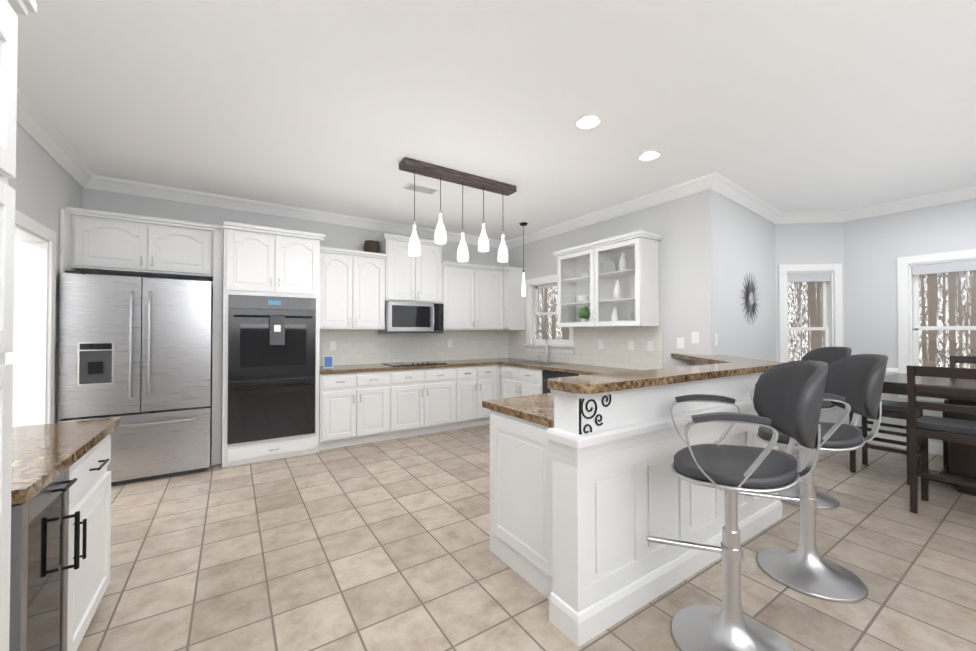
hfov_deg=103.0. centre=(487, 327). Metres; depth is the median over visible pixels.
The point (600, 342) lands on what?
outlet
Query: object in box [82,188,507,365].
wall
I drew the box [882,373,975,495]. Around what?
dining table
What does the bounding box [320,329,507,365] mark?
backsplash
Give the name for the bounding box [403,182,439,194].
ceiling vent
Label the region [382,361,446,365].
cooktop
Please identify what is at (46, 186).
wall
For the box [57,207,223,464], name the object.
tall cabinet
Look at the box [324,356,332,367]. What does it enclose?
photo frame
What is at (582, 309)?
potted plant
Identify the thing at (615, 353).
backsplash
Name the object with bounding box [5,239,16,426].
wall
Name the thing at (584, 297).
bowl
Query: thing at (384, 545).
floor
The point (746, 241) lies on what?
wall
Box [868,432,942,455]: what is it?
baseboard
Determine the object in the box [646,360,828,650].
bar stool
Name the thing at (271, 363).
double wall oven
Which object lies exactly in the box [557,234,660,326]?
upper cabinet
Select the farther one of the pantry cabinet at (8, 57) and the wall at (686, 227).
the wall at (686, 227)
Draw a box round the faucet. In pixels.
[533,330,549,361]
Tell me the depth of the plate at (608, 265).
4.75 m
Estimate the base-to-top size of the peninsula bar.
1.130 m
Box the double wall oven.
[227,295,315,444]
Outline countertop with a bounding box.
[320,358,526,373]
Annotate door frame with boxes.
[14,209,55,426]
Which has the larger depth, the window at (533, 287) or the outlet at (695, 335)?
the window at (533, 287)
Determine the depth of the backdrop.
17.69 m
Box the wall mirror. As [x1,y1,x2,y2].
[741,272,758,324]
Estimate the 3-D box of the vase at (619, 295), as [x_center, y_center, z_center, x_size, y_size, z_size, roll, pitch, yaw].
[1.518,-0.441,4.537,0.107,0.231,0.107,-1,-1,45]
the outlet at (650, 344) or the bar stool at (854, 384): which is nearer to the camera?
the bar stool at (854, 384)
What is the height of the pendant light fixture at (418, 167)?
0.839 m
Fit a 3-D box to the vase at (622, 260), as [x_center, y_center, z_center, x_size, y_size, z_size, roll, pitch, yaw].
[1.562,-0.751,4.474,0.102,0.220,0.102,-1,-1,45]
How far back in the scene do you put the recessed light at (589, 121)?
2.80 m
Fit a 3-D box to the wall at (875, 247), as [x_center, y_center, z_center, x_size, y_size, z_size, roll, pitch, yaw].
[5.731,-0.074,3.308,0.150,2.930,4.050,0,-1,-33]
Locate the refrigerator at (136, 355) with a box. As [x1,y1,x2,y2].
[59,270,212,485]
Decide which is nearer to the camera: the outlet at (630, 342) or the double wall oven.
the double wall oven
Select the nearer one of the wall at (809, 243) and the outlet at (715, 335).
the outlet at (715, 335)
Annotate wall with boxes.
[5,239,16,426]
[8,123,82,422]
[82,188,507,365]
[508,189,718,368]
[718,194,775,360]
[775,222,844,423]
[843,198,975,443]
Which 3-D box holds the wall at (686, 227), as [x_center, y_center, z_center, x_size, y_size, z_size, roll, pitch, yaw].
[1.288,-0.051,5.315,0.150,2.930,3.500,0,-1,-33]
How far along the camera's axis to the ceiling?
2.53 m
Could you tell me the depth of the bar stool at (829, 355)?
3.17 m
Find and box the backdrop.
[539,270,975,368]
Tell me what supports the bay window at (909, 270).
in the wall at (875, 247)
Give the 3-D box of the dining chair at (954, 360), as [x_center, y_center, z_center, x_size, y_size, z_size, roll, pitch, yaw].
[4.861,0.845,3.832,0.483,1.105,0.430,0,-1,-33]
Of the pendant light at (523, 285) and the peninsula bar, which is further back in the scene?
the pendant light at (523, 285)
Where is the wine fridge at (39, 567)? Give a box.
[9,468,79,650]
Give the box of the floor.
[77,424,975,650]
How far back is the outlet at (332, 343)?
5.03 m
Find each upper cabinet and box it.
[320,233,525,329]
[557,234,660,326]
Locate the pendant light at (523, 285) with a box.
[519,222,527,296]
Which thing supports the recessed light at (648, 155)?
in the ceiling
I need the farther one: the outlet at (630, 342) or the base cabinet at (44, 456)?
the outlet at (630, 342)
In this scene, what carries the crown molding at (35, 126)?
attached to the wall at (686, 227)
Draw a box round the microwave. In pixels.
[378,301,443,333]
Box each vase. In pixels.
[611,308,618,320]
[613,280,622,298]
[616,253,627,270]
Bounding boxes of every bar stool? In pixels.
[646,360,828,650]
[738,354,887,602]
[778,347,851,508]
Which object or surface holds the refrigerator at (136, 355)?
on the floor
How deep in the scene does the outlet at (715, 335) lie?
3.85 m
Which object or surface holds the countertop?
on the base cabinet at (363, 403)
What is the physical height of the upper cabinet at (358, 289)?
1.245 m
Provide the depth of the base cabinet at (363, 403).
4.59 m
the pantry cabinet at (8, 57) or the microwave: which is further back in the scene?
the microwave
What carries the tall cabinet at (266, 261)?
on the floor
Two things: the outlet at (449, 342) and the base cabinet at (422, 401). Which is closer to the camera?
the base cabinet at (422, 401)
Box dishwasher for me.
[542,370,578,393]
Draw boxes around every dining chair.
[849,400,922,484]
[907,365,975,513]
[943,356,975,467]
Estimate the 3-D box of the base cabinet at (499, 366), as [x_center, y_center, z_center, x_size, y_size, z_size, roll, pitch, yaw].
[0.233,0.984,6.161,0.656,0.880,0.600,0,-1,-33]
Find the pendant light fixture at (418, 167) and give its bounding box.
[399,157,515,262]
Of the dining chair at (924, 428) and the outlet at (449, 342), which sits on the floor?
the dining chair at (924, 428)
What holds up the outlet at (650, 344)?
attached to the wall at (686, 227)
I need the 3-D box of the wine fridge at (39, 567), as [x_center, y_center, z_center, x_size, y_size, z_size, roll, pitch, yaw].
[-1.671,0.927,1.067,0.713,0.871,0.378,0,-1,-33]
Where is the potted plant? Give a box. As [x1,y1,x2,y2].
[578,306,589,321]
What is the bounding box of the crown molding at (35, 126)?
[17,88,975,248]
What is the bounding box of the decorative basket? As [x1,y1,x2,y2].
[364,240,379,252]
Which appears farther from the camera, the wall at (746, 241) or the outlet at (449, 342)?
the outlet at (449, 342)
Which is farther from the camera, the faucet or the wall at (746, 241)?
the faucet
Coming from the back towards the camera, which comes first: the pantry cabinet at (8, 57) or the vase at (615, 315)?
the vase at (615, 315)
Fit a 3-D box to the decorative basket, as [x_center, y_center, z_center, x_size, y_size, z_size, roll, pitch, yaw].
[-1.543,-1.053,5.157,0.210,0.180,0.207,0,-1,-33]
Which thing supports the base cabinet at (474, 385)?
on the floor
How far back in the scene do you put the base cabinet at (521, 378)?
5.21 m
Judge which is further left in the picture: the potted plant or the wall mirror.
the potted plant
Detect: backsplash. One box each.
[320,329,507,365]
[508,325,662,369]
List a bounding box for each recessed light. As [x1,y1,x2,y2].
[576,114,600,128]
[639,150,659,160]
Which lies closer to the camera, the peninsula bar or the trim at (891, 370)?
the peninsula bar
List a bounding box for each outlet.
[330,341,335,349]
[447,340,451,346]
[598,340,602,348]
[628,340,633,349]
[647,341,653,350]
[677,338,683,348]
[692,332,698,342]
[714,334,717,345]
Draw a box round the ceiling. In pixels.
[15,0,975,240]
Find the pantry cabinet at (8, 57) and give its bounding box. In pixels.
[0,0,36,650]
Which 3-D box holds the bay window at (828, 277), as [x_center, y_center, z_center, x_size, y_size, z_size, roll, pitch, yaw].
[4.151,0.003,5.043,0.797,1.645,0.210,0,-1,6]
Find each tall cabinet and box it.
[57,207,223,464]
[222,221,324,466]
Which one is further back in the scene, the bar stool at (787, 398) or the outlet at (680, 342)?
the outlet at (680, 342)
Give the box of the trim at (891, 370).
[885,368,897,373]
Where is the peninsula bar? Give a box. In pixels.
[482,353,785,646]
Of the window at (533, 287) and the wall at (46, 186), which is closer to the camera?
the wall at (46, 186)
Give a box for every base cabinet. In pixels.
[11,418,119,650]
[319,370,390,450]
[391,366,454,438]
[455,366,498,428]
[499,360,637,398]
[499,366,500,398]
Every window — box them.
[523,274,575,353]
[778,264,842,361]
[897,249,975,401]
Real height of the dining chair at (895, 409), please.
1.105 m
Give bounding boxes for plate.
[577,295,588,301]
[603,260,615,272]
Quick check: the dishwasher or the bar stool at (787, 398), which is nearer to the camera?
the bar stool at (787, 398)

